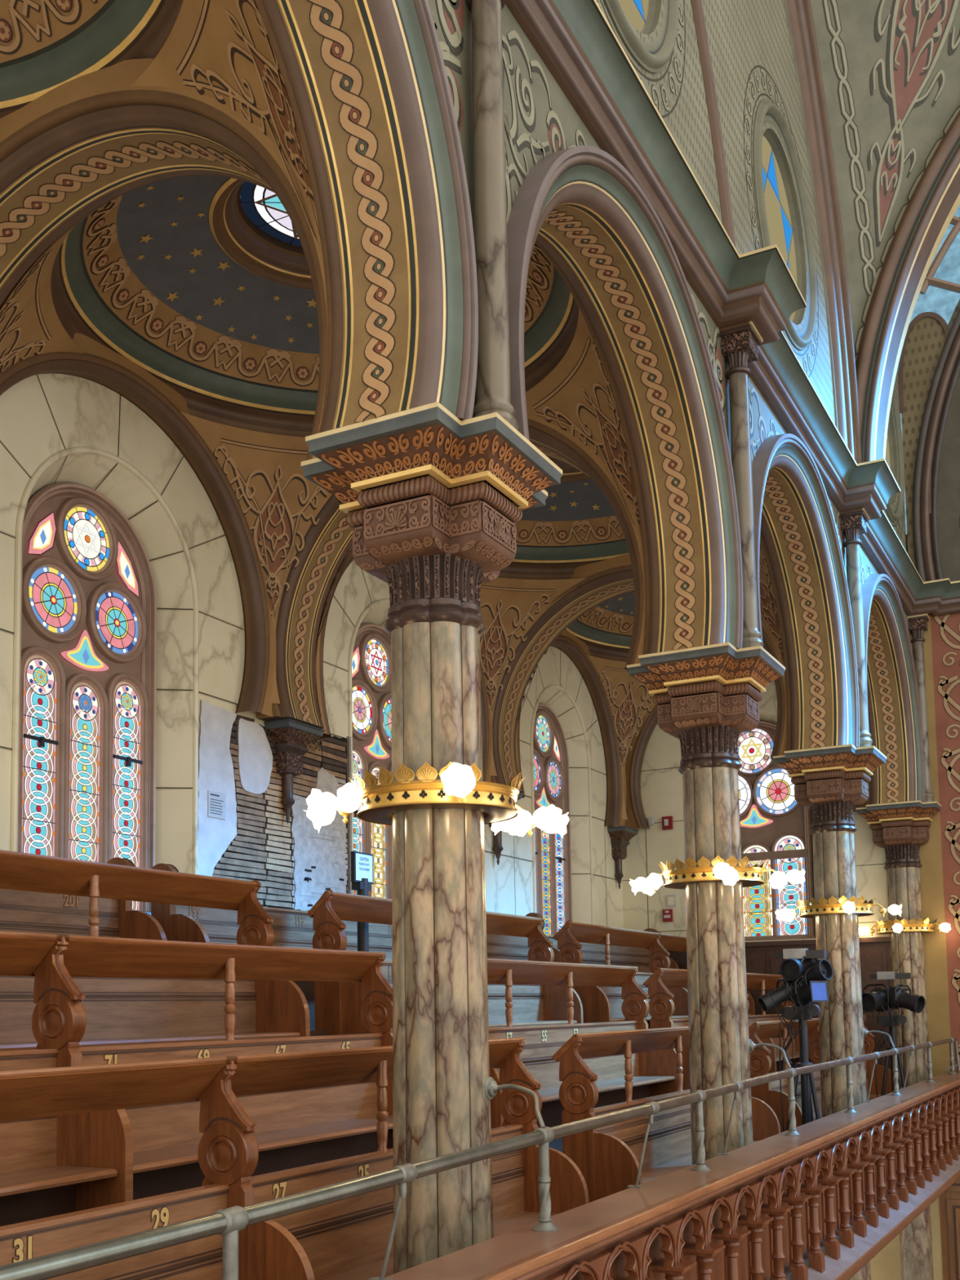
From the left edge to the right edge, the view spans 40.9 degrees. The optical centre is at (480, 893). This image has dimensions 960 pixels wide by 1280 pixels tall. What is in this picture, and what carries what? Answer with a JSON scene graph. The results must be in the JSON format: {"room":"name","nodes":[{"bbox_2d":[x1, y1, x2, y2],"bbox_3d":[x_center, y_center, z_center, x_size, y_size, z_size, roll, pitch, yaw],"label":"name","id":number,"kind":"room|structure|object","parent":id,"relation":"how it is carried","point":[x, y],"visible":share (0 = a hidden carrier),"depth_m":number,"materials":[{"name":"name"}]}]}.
{"room":"house of worship","nodes":[
{"label":"house of worship","id":0,"kind":"room"},
{"bbox_2d":[3,0,320,241],"bbox_3d":[-2.915,-3.096,5.061,3.485,2.050,3.485,-4,-6,27],"label":"pendentive","id":1,"kind":"structure","parent":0,"point":[222,51],"depth_m":5.88,"materials":[{"name":"brown paint"}]},
{"bbox_2d":[0,373,623,928],"bbox_3d":[-2.297,-0.743,10.240,0.318,6.650,18.050,-4,-6,27],"label":"wall","id":2,"kind":"structure","parent":0,"point":[55,428],"depth_m":10.13,"materials":[{"name":"stone"}]},
{"bbox_2d":[17,481,156,911],"bbox_3d":[-2.868,-1.420,9.399,0.100,3.250,1.480,-4,-6,27],"label":"window","id":3,"kind":"structure","parent":2,"relation":"in","point":[86,777],"depth_m":9.43,"materials":[{"name":"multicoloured glass"}]},
{"bbox_2d":[0,333,276,716],"bbox_3d":[-2.608,-2.804,9.406,0.188,2.440,3.660,-4,-6,27],"label":"trim","id":4,"kind":"structure","parent":2,"relation":"attached to","point":[99,364],"depth_m":10.19,"materials":[{"name":"brown paint"}]},
{"bbox_2d":[198,699,347,911],"bbox_3d":[-1.706,-0.692,11.014,0.070,1.678,2.146,-4,-6,27],"label":"exposed wall section","id":5,"kind":"object","parent":2,"relation":"attached to","point":[294,864],"visible":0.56,"depth_m":10.83,"materials":[{"name":"grey paint"}]},
{"bbox_2d":[207,790,225,819],"bbox_3d":[-2.109,-0.708,10.274,0.008,0.210,0.210,-4,-6,27],"label":"paper notice","id":6,"kind":"object","parent":5,"relation":"attached to","point":[216,801],"visible":1,"depth_m":10.27,"materials":[{"name":"paper"}]},
{"bbox_2d":[263,718,324,822],"bbox_3d":[-1.598,-1.028,11.056,0.270,0.838,0.530,-4,-6,27],"label":"wall bracket","id":7,"kind":"object","parent":2,"relation":"attached to","point":[291,738],"visible":1,"depth_m":11.01,"materials":[{"name":"brown wood"}]},
{"bbox_2d":[280,773,294,822],"bbox_3d":[-1.661,-0.816,11.072,0.120,0.420,0.120,-4,-6,27],"label":"pendant","id":8,"kind":"object","parent":7,"relation":"attached to","point":[287,801],"depth_m":11.04,"materials":[{"name":"brown wood"}]},
{"bbox_2d":[346,736,352,893],"bbox_3d":[-1.222,-0.603,11.977,0.030,1.740,0.035,-4,-6,27],"label":"trim","id":9,"kind":"structure","parent":2,"relation":"attached to","point":[348,738],"depth_m":11.96,"materials":[{"name":"paint"}]},
{"bbox_2d":[351,622,391,898],"bbox_3d":[-1.013,-1.139,12.932,0.100,3.250,1.480,-4,-6,27],"label":"window","id":10,"kind":"structure","parent":2,"relation":"in","point":[371,654],"depth_m":12.89,"materials":[{"name":"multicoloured glass"}]},
{"bbox_2d":[315,549,493,782],"bbox_3d":[-0.752,-2.524,12.938,0.188,2.440,3.660,-4,-6,27],"label":"trim","id":11,"kind":"structure","parent":2,"relation":"attached to","point":[486,719],"depth_m":11.81,"materials":[{"name":"brown paint"}]},
{"bbox_2d":[488,791,524,865],"bbox_3d":[0.257,-0.748,14.588,0.270,0.838,0.530,-4,-6,27],"label":"wall bracket","id":12,"kind":"object","parent":2,"relation":"attached to","point":[497,848],"visible":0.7,"depth_m":14.58,"materials":[{"name":"brown wood"}]},
{"bbox_2d":[492,830,503,865],"bbox_3d":[0.194,-0.535,14.605,0.120,0.420,0.120,-4,-6,27],"label":"pendant","id":13,"kind":"object","parent":12,"relation":"attached to","point":[497,847],"depth_m":14.57,"materials":[{"name":"brown wood"}]},
{"bbox_2d":[533,702,572,935],"bbox_3d":[0.842,-0.859,16.464,0.100,3.250,1.480,-4,-6,27],"label":"window","id":14,"kind":"structure","parent":2,"relation":"in","point":[550,753],"depth_m":16.66,"materials":[{"name":"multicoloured glass"}]},
{"bbox_2d":[515,630,626,826],"bbox_3d":[1.103,-2.243,16.471,0.188,2.440,3.660,-4,-6,27],"label":"trim","id":15,"kind":"structure","parent":2,"relation":"attached to","point":[576,650],"depth_m":17.60,"materials":[{"name":"brown paint"}]},
{"bbox_2d":[607,826,638,888],"bbox_3d":[1.987,-0.486,17.883,0.270,0.838,0.530,-4,-6,27],"label":"wall bracket","id":16,"kind":"object","parent":2,"relation":"attached to","point":[620,836],"visible":1,"depth_m":17.83,"materials":[{"name":"brown wood"}]},
{"bbox_2d":[614,858,623,888],"bbox_3d":[1.924,-0.274,17.899,0.120,0.420,0.120,-4,-6,27],"label":"pendant","id":17,"kind":"object","parent":16,"relation":"attached to","point":[619,875],"depth_m":17.87,"materials":[{"name":"brown wood"}]},
{"bbox_2d":[0,225,641,703],"bbox_3d":[-1.060,-2.816,8.594,3.485,2.050,3.485,-4,-6,27],"label":"pendentive","id":18,"kind":"structure","parent":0,"point":[279,505],"depth_m":9.60,"materials":[{"name":"brown paint"}]},
{"bbox_2d":[315,539,783,776],"bbox_3d":[0.795,-2.535,12.126,3.485,2.050,3.485,-4,-6,27],"label":"ceiling","id":19,"kind":"structure","parent":0,"point":[509,607],"depth_m":14.06,"materials":[{"name":"brown paint"}]},
{"bbox_2d":[515,648,653,819],"bbox_3d":[2.651,-2.255,15.659,3.485,2.050,3.485,-4,-6,27],"label":"ceiling","id":20,"kind":"structure","parent":0,"point":[629,700],"depth_m":17.66,"materials":[{"name":"brown paint"}]},
{"bbox_2d":[310,1030,930,1279],"bbox_3d":[-0.130,1.700,8.908,4.540,1.540,18.050,-4,-6,27],"label":"floor","id":21,"kind":"structure","parent":0,"point":[788,1273],"depth_m":8.63,"materials":[{"name":"brown wood"}]},
{"bbox_2d":[0,931,133,1226],"bbox_3d":[-2.506,0.771,3.831,0.567,1.458,3.618,-4,-6,27],"label":"pew","id":22,"kind":"object","parent":21,"relation":"on","point":[57,1165],"visible":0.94,"depth_m":5.30,"materials":[{"name":"brown wood"}]},
{"bbox_2d":[0,857,166,940],"bbox_3d":[-3.618,0.153,5.819,0.522,1.214,5.943,-4,-6,27],"label":"pew","id":23,"kind":"object","parent":21,"relation":"on","point":[20,911],"visible":0.27,"depth_m":8.08,"materials":[{"name":"brown wood"}]},
{"bbox_2d":[0,849,310,1050],"bbox_3d":[-2.720,0.415,5.393,0.567,1.448,6.128,-4,-6,27],"label":"pew","id":24,"kind":"object","parent":21,"relation":"on","point":[118,1011],"visible":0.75,"depth_m":7.26,"materials":[{"name":"brown wood"}]},
{"bbox_2d":[0,1055,315,1279],"bbox_3d":[-1.704,1.228,3.385,0.567,1.443,3.638,-4,-6,27],"label":"pew","id":25,"kind":"object","parent":21,"relation":"on","point":[228,1153],"visible":0.93,"depth_m":4.72,"materials":[{"name":"brown wood"}]},
{"bbox_2d":[30,933,393,1199],"bbox_3d":[-1.089,0.985,6.529,0.567,1.458,2.648,-4,-6,27],"label":"pew","id":26,"kind":"object","parent":21,"relation":"on","point":[296,1128],"visible":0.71,"depth_m":6.55,"materials":[{"name":"brown wood"}]},
{"bbox_2d":[151,862,529,1030],"bbox_3d":[-0.685,0.596,11.403,0.522,1.214,6.013,-4,-6,27],"label":"pew","id":27,"kind":"object","parent":21,"relation":"on","point":[292,928],"visible":0.3,"depth_m":10.06,"materials":[{"name":"brown wood"}]},
{"bbox_2d":[351,851,373,896],"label":"caution sign","id":28,"kind":"object","parent":21,"relation":"on","point":[362,872],"depth_m":10.08,"materials":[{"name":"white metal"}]},
{"bbox_2d":[356,921,368,951],"label":"post","id":29,"kind":"object","parent":21,"relation":"on","point":[362,927],"depth_m":10.05,"materials":[{"name":"black metal"}]},
{"bbox_2d":[195,1036,588,1279],"bbox_3d":[-0.271,1.445,6.114,0.567,1.443,2.698,-4,-6,27],"label":"pew","id":30,"kind":"object","parent":21,"relation":"on","point":[348,1238],"visible":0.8,"depth_m":5.87,"materials":[{"name":"brown wood"}]},
{"bbox_2d":[301,401,562,1274],"bbox_3d":[-0.181,0.102,5.636,0.980,4.090,1.064,-4,-6,27],"label":"marble column","id":31,"kind":"structure","parent":21,"relation":"on","point":[434,557],"depth_m":5.48,"materials":[{"name":"beige stone"}]},
{"bbox_2d":[0,57,413,506],"bbox_3d":[-2.033,-3.008,6.855,3.700,2.390,0.660,-4,-6,27],"label":"arch","id":32,"kind":"object","parent":31,"relation":"on","point":[94,139],"visible":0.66,"depth_m":6.70,"materials":[{"name":"brown paint"}]},
{"bbox_2d":[254,0,478,432],"bbox_3d":[-1.155,-3.253,4.149,0.675,2.375,3.670,-4,-6,27],"label":"arch","id":33,"kind":"object","parent":31,"relation":"on","point":[366,83],"visible":1,"depth_m":5.40,"materials":[{"name":"brown paint"}]},
{"bbox_2d":[0,0,182,118],"bbox_3d":[-2.921,-4.549,5.180,3.960,0.884,3.960,-4,-6,27],"label":"dome","id":34,"kind":"object","parent":33,"relation":"on","point":[46,45],"visible":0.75,"depth_m":6.47,"materials":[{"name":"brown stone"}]},
{"bbox_2d":[303,761,568,838],"bbox_3d":[-0.235,-0.383,5.779,1.060,0.237,1.207,-4,-6,27],"label":"lamp","id":35,"kind":"object","parent":31,"relation":"attached to","point":[459,787],"visible":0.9,"depth_m":5.46,"materials":[{"name":"gold metal"}]},
{"bbox_2d":[466,0,519,430],"bbox_3d":[0.039,-3.207,5.783,0.380,2.519,0.380,-4,-6,27],"label":"colonnette","id":36,"kind":"object","parent":31,"relation":"on","point":[490,212],"visible":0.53,"depth_m":5.71,"materials":[{"name":"stone"}]},
{"bbox_2d":[306,889,582,1035],"bbox_3d":[-0.134,0.805,10.317,0.567,1.448,3.536,-4,-6,27],"label":"pew","id":37,"kind":"object","parent":21,"relation":"on","point":[338,1004],"visible":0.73,"depth_m":9.59,"materials":[{"name":"brown wood"}]},
{"bbox_2d":[487,958,677,1152],"bbox_3d":[0.688,1.254,9.912,0.567,1.458,3.566,-4,-6,27],"label":"pew","id":38,"kind":"object","parent":21,"relation":"on","point":[654,1073],"visible":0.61,"depth_m":10.32,"materials":[{"name":"brown wood"}]},
{"bbox_2d":[525,912,679,973],"bbox_3d":[1.567,0.936,15.692,0.522,1.214,3.786,-4,-6,27],"label":"pew","id":39,"kind":"object","parent":21,"relation":"on","point":[593,953],"visible":0.12,"depth_m":16.23,"materials":[{"name":"brown wood"}]},
{"bbox_2d":[552,920,688,1028],"bbox_3d":[1.569,1.063,13.558,0.567,1.448,2.636,-4,-6,27],"label":"pew","id":40,"kind":"object","parent":21,"relation":"on","point":[599,1003],"visible":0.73,"depth_m":13.37,"materials":[{"name":"brown wood"}]},
{"bbox_2d":[551,1026,780,1202],"bbox_3d":[1.485,1.710,9.457,0.567,1.443,3.366,-4,-6,27],"label":"pew","id":41,"kind":"object","parent":21,"relation":"on","point":[608,1157],"visible":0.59,"depth_m":8.67,"materials":[{"name":"brown wood"}]},
{"bbox_2d":[647,933,755,1015],"bbox_3d":[2.730,1.238,15.770,0.567,1.448,2.528,-4,-6,27],"label":"pew","id":42,"kind":"object","parent":21,"relation":"on","point":[669,942],"visible":0.02,"depth_m":15.51,"materials":[{"name":"brown wood"}]},
{"bbox_2d":[626,642,785,1164],"bbox_3d":[1.674,0.383,9.169,0.980,4.090,1.064,-4,-6,27],"label":"marble column","id":43,"kind":"structure","parent":21,"relation":"on","point":[708,719],"depth_m":9.02,"materials":[{"name":"beige stone"}]},
{"bbox_2d":[256,414,644,728],"bbox_3d":[-0.177,-2.727,10.388,3.700,2.390,0.660,-4,-6,27],"label":"arch","id":44,"kind":"object","parent":43,"relation":"on","point":[326,544],"visible":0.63,"depth_m":10.84,"materials":[{"name":"brown paint"}]},
{"bbox_2d":[402,145,743,654],"bbox_3d":[0.700,-2.973,7.682,0.675,2.375,3.670,-4,-6,27],"label":"arch","id":45,"kind":"object","parent":43,"relation":"on","point":[584,210],"visible":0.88,"depth_m":8.56,"materials":[{"name":"brown paint"}]},
{"bbox_2d":[50,175,578,436],"bbox_3d":[-1.066,-4.269,8.712,3.960,0.884,3.960,-4,-6,27],"label":"dome","id":46,"kind":"object","parent":45,"relation":"on","point":[203,283],"visible":0.41,"depth_m":9.21,"materials":[{"name":"paint"}]},
{"bbox_2d":[629,855,804,895],"bbox_3d":[1.635,-0.113,9.244,0.955,0.229,1.094,3,-7,-41],"label":"lamp","id":47,"kind":"object","parent":43,"relation":"attached to","point":[726,872],"visible":0.96,"depth_m":8.99,"materials":[{"name":"gold metal"}]},
{"bbox_2d":[720,320,763,648],"bbox_3d":[1.894,-2.927,9.316,0.380,2.519,0.380,-4,-6,27],"label":"colonnette","id":48,"kind":"object","parent":43,"relation":"on","point":[739,346],"visible":0.75,"depth_m":9.27,"materials":[{"name":"stone"}]},
{"bbox_2d":[642,968,776,1089],"bbox_3d":[2.395,1.511,13.162,0.567,1.458,2.606,-4,-6,27],"label":"pew","id":49,"kind":"object","parent":21,"relation":"on","point":[661,1005],"visible":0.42,"depth_m":12.14,"materials":[{"name":"brown wood"}]},
{"bbox_2d":[746,973,811,1071],"bbox_3d":[3.538,1.684,15.338,0.567,1.458,2.478,-4,-6,27],"label":"pew","id":50,"kind":"object","parent":21,"relation":"on","point":[754,980],"visible":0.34,"depth_m":15.52,"materials":[{"name":"brown wood"}]},
{"bbox_2d":[748,1017,822,1133],"bbox_3d":[3.201,1.969,12.725,0.567,1.443,2.566,-4,-6,27],"label":"pew","id":51,"kind":"object","parent":21,"relation":"on","point":[760,1061],"visible":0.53,"depth_m":11.81,"materials":[{"name":"brown wood"}]},
{"bbox_2d":[757,948,833,1132],"bbox_3d":[2.841,1.522,11.269,0.644,2.090,0.531,2,-6,-27],"label":"spotlight","id":52,"kind":"object","parent":21,"relation":"on","point":[805,979],"visible":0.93,"depth_m":11.32,"materials":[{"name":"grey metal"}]},
{"bbox_2d":[773,743,886,1117],"bbox_3d":[3.529,0.663,12.702,0.980,4.090,1.064,-4,-6,27],"label":"marble column","id":53,"kind":"structure","parent":21,"relation":"on","point":[828,781],"depth_m":12.55,"materials":[{"name":"beige stone"}]},
{"bbox_2d":[490,553,786,792],"bbox_3d":[1.678,-2.447,13.921,3.700,2.390,0.660,-4,-6,27],"label":"arch","id":54,"kind":"object","parent":53,"relation":"on","point":[606,580],"visible":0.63,"depth_m":14.30,"materials":[{"name":"brown paint"}]},
{"bbox_2d":[684,433,859,751],"bbox_3d":[2.555,-2.692,11.215,0.675,2.375,3.670,-4,-6,27],"label":"arch","id":55,"kind":"object","parent":53,"relation":"on","point":[795,526],"visible":0.61,"depth_m":12.34,"materials":[{"name":"brown paint"}]},
{"bbox_2d":[497,457,629,579],"bbox_3d":[0.789,-3.989,12.245,3.960,0.884,3.960,-4,-6,27],"label":"dome","id":56,"kind":"object","parent":55,"relation":"on","point":[577,526],"visible":0.09,"depth_m":13.65,"materials":[{"name":"paint"}]},
{"bbox_2d":[774,895,902,922],"bbox_3d":[3.511,0.161,12.778,0.895,0.216,1.060,3,-6,-37],"label":"lamp","id":57,"kind":"object","parent":53,"relation":"attached to","point":[809,909],"visible":0.96,"depth_m":12.52,"materials":[{"name":"gold metal"}]},
{"bbox_2d":[840,507,872,746],"bbox_3d":[3.749,-2.646,12.848,0.380,2.519,0.380,-4,-6,27],"label":"colonnette","id":58,"kind":"object","parent":53,"relation":"on","point":[852,525],"visible":0.64,"depth_m":12.81,"materials":[{"name":"stone"}]},
{"bbox_2d":[807,1014,900,1100],"bbox_3d":[4.335,2.140,14.883,0.567,1.443,2.478,-4,-6,27],"label":"pew","id":59,"kind":"object","parent":21,"relation":"on","point":[868,1041],"visible":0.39,"depth_m":15.91,"materials":[{"name":"brown wood"}]},
{"bbox_2d":[862,971,924,1097],"bbox_3d":[4.707,1.865,14.713,0.596,1.950,0.623,1,-5,-18],"label":"spotlight","id":60,"kind":"object","parent":21,"relation":"on","point":[879,999],"visible":0.83,"depth_m":14.77,"materials":[{"name":"grey metal"}]},
{"bbox_2d":[855,800,941,1088],"bbox_3d":[5.385,0.943,16.234,0.980,4.090,1.064,-4,-6,27],"label":"marble column","id":61,"kind":"structure","parent":21,"relation":"on","point":[901,845],"depth_m":16.09,"materials":[{"name":"beige stone"}]},
{"bbox_2d":[862,573,924,804],"bbox_3d":[4.410,-2.412,14.747,0.675,2.375,3.670,-4,-6,27],"label":"arch","id":62,"kind":"object","parent":61,"relation":"on","point":[894,713],"visible":0.58,"depth_m":15.93,"materials":[{"name":"brown paint"}]},
{"bbox_2d":[564,591,634,662],"bbox_3d":[2.645,-3.708,15.778,3.960,0.884,3.960,-4,-6,27],"label":"dome","id":63,"kind":"object","parent":62,"relation":"on","point":[606,628],"visible":0.12,"depth_m":16.89,"materials":[{"name":"brown paint"}]},
{"bbox_2d":[858,917,951,936],"bbox_3d":[5.299,0.423,16.207,0.962,0.196,0.907,0,-5,-9],"label":"lamp","id":64,"kind":"object","parent":61,"relation":"attached to","point":[897,927],"visible":0.98,"depth_m":15.97,"materials":[{"name":"gold metal"}]},
{"bbox_2d":[907,613,933,802],"bbox_3d":[5.605,-2.366,16.381,0.380,2.519,0.380,-4,-6,27],"label":"colonnette","id":65,"kind":"object","parent":61,"relation":"on","point":[917,624],"visible":0.68,"depth_m":16.34,"materials":[{"name":"stone"}]},
{"bbox_2d":[427,0,910,638],"bbox_3d":[1.813,-3.041,9.368,0.001,2.760,16.000,-4,-6,27],"label":"wall","id":66,"kind":"structure","parent":0,"point":[571,122],"depth_m":6.51,"materials":[{"name":"beige paint"}]},
{"bbox_2d":[431,0,586,223],"bbox_3d":[-0.039,-3.478,5.853,0.002,1.797,3.058,-4,-6,27],"label":"scroll","id":67,"kind":"object","parent":66,"relation":"attached to","point":[451,12],"visible":0.36,"depth_m":6.26},
{"bbox_2d":[505,0,959,616],"bbox_3d":[4.726,-4.541,6.728,7.800,0.390,18.230,-4,-6,27],"label":"trim","id":68,"kind":"structure","parent":66,"relation":"attached to","point":[575,40],"depth_m":8.86,"materials":[{"name":"grey paint"}]},
{"bbox_2d":[691,293,779,457],"bbox_3d":[1.816,-3.197,9.386,0.002,1.797,3.058,-4,-6,27],"label":"scroll","id":69,"kind":"object","parent":66,"relation":"attached to","point":[716,357],"visible":0.27,"depth_m":9.31},
{"bbox_2d":[831,506,872,584],"bbox_3d":[3.671,-2.917,12.918,0.002,1.797,3.058,-4,-6,27],"label":"scroll","id":70,"kind":"object","parent":66,"relation":"attached to","point":[864,578],"visible":0.12,"depth_m":12.91},
{"bbox_2d":[541,1088,955,1279],"bbox_3d":[1.785,2.120,7.963,0.217,1.014,18.217,-4,-6,27],"label":"wall","id":71,"kind":"structure","parent":0,"point":[719,1265],"depth_m":7.53,"materials":[{"name":"brown wood"}]},
{"bbox_2d":[385,1071,959,1279],"bbox_3d":[1.793,1.610,7.905,0.341,0.112,18.050,-4,-6,27],"label":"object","id":72,"kind":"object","parent":71,"relation":"on","point":[585,1231],"depth_m":5.76,"materials":[{"name":"brown wood"}]},
{"bbox_2d":[0,1027,959,1279],"bbox_3d":[1.550,1.246,7.942,0.407,0.632,17.840,-4,-6,27],"label":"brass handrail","id":73,"kind":"object","parent":72,"relation":"on","point":[227,1222],"visible":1,"depth_m":4.30,"materials":[{"name":"metal"}]},
{"bbox_2d":[545,1086,959,1279],"bbox_3d":[3.147,2.204,10.174,0.163,0.761,12.632,-4,-6,27],"label":"balustrade","id":74,"kind":"object","parent":71,"relation":"attached to","point":[636,1250],"visible":1,"depth_m":8.18,"materials":[{"name":"brown wood"}]},
{"bbox_2d":[808,1154,959,1279],"bbox_3d":[-0.035,2.584,8.788,4.682,0.295,18.050,-4,-6,27],"label":"trim","id":75,"kind":"structure","parent":71,"relation":"attached to","point":[853,1260],"depth_m":9.74,"materials":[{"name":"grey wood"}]},
{"bbox_2d":[595,0,906,551],"bbox_3d":[1.704,-7.797,9.836,0.100,6.800,16.060,-4,-6,27],"label":"wall","id":76,"kind":"structure","parent":0,"point":[743,35],"depth_m":10.22,"materials":[{"name":"paint"}]},
{"bbox_2d":[596,0,685,117],"bbox_3d":[0.818,-6.168,7.873,0.161,2.554,2.554,-4,-6,27],"label":"window","id":77,"kind":"structure","parent":76,"relation":"in","point":[653,57],"depth_m":8.34,"materials":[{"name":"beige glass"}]},
{"bbox_2d":[690,0,736,248],"bbox_3d":[1.052,-7.214,8.354,0.048,5.400,3.732,-4,-6,27],"label":"trim","id":78,"kind":"structure","parent":76,"relation":"attached to","point":[696,5],"depth_m":9.43,"materials":[{"name":"paint"}]},
{"bbox_2d":[743,65,818,377],"bbox_3d":[2.674,-5.888,11.406,0.161,2.554,2.554,-4,-6,27],"label":"window","id":79,"kind":"structure","parent":76,"relation":"in","point":[776,217],"depth_m":11.57,"materials":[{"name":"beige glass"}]},
{"bbox_2d":[782,0,862,463],"bbox_3d":[2.274,-7.454,10.601,0.168,6.487,6.732,-4,-6,27],"label":"trim","id":80,"kind":"structure","parent":76,"relation":"attached to","point":[798,13],"depth_m":12.75,"materials":[{"name":"paint"}]},
{"bbox_2d":[883,384,904,539],"bbox_3d":[4.900,-5.551,15.645,0.161,2.554,2.554,-4,-6,27],"label":"window","id":81,"kind":"structure","parent":76,"relation":"in","point":[894,514],"depth_m":16.32,"materials":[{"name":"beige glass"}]},
{"bbox_2d":[853,111,959,463],"bbox_3d":[7.339,-7.409,11.920,8.119,6.151,0.618,-4,-6,27],"label":"trim","id":82,"kind":"structure","parent":76,"relation":"attached to","point":[935,201],"depth_m":13.20,"materials":[{"name":"paint"}]},
{"bbox_2d":[622,680,909,942],"bbox_3d":[3.795,-0.118,17.342,3.920,6.450,0.263,-4,-6,27],"label":"wall","id":83,"kind":"structure","parent":0,"point":[661,780],"depth_m":17.89,"materials":[{"name":"stone"}]},
{"bbox_2d":[648,817,654,825],"bbox_3d":[2.382,-1.012,17.978,0.070,0.110,0.055,-4,-6,27],"label":"sensor","id":84,"kind":"object","parent":83,"relation":"attached to","point":[651,820],"visible":1,"depth_m":17.96,"materials":[{"name":"white plastic"}]},
{"bbox_2d":[662,816,673,830],"bbox_3d":[2.587,-0.981,17.857,0.140,0.180,0.075,-4,-6,27],"label":"fire alarm strobe","id":85,"kind":"object","parent":83,"relation":"attached to","point":[667,821],"visible":1,"depth_m":17.83,"materials":[{"name":"red plastic"}]},
{"bbox_2d":[662,909,672,921],"bbox_3d":[2.580,0.301,17.767,0.130,0.170,0.060,-4,-6,27],"label":"fire alarm","id":86,"kind":"object","parent":83,"relation":"attached to","point":[667,913],"visible":1,"depth_m":17.74,"materials":[{"name":"red plastic"}]},
{"bbox_2d":[666,894,675,907],"bbox_3d":[2.630,0.101,17.777,0.130,0.170,0.024,-4,-6,27],"label":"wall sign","id":87,"kind":"object","parent":83,"relation":"attached to","point":[670,899],"visible":1,"depth_m":17.77,"materials":[{"name":"white plastic"}]},
{"bbox_2d":[737,720,816,941],"bbox_3d":[3.719,-0.859,17.510,1.598,3.110,0.100,-4,-6,27],"label":"window","id":88,"kind":"structure","parent":83,"relation":"attached to","point":[775,828],"depth_m":17.42,"materials":[{"name":"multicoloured glass"}]},
{"bbox_2d":[809,0,959,355],"bbox_3d":[5.242,-7.541,9.902,6.080,6.186,5.106,-4,-6,27],"label":"ceiling","id":89,"kind":"structure","parent":0,"point":[925,124],"depth_m":12.89,"materials":[{"name":"beige paint"}]},
{"bbox_2d":[822,0,959,360],"bbox_3d":[4.731,-7.972,11.707,3.406,5.081,2.951,-4,-6,27],"label":"painting","id":90,"kind":"object","parent":89,"relation":"attached to","point":[918,31],"visible":0.98,"depth_m":12.81},
{"bbox_2d":[870,1177,959,1279],"bbox_3d":[7.709,4.782,14.709,12.900,4.000,0.080,-4,-6,27],"label":"wall","id":91,"kind":"structure","parent":0,"point":[945,1210],"depth_m":15.86,"materials":[{"name":"beige paint"}]},
{"bbox_2d":[906,299,959,1077],"bbox_3d":[7.922,-4.971,15.439,14.120,15.650,0.020,-4,-6,27],"label":"wall","id":92,"kind":"structure","parent":0,"point":[938,868],"depth_m":16.20,"materials":[{"name":"red paint"}]},
{"bbox_2d":[624,702,866,829],"bbox_3d":[3.557,-2.203,17.394,3.660,2.440,0.188,-4,-6,27],"label":"trim","id":93,"kind":"structure","parent":92,"relation":"attached to","point":[637,819],"depth_m":18.00,"materials":[{"name":"brown paint"}]},
{"bbox_2d":[666,936,890,1069],"bbox_3d":[3.765,1.594,16.992,3.360,1.920,0.148,-4,-6,27],"label":"trim","id":94,"kind":"structure","parent":92,"relation":"attached to","point":[874,952],"depth_m":16.73,"materials":[{"name":"brown wood"}]},
{"bbox_2d":[897,204,959,582],"bbox_3d":[9.589,-8.248,14.736,12.444,8.499,0.135,-4,-6,27],"label":"window","id":95,"kind":"structure","parent":92,"relation":"in","point":[929,365],"depth_m":16.52,"materials":[{"name":"clear glass"}]},
{"bbox_2d":[933,613,959,1060],"bbox_3d":[6.233,-0.473,15.951,0.900,6.519,0.003,-4,-6,27],"label":"painting","id":96,"kind":"object","parent":92,"relation":"attached to","point":[954,844],"visible":0.97,"depth_m":16.20},
{"bbox_3d":[4.666,6.028,4.913,16.400,0.100,20.050,-4,-6,27],"label":"floor","id":97,"kind":"structure","parent":0,"visible":0},
{"bbox_2d":[848,1260,871,1279],"bbox_3d":[3.598,4.814,12.336,0.660,3.655,0.660,-4,-6,27],"label":"column","id":98,"kind":"structure","parent":97,"relation":"on","point":[864,1273],"depth_m":12.28,"materials":[{"name":"stone"}]},
{"bbox_2d":[899,1201,933,1279],"bbox_3d":[5.314,5.073,15.604,0.660,3.655,0.660,-4,-6,27],"label":"column","id":99,"kind":"structure","parent":97,"relation":"on","point":[915,1240],"depth_m":15.52,"materials":[{"name":"stone"}]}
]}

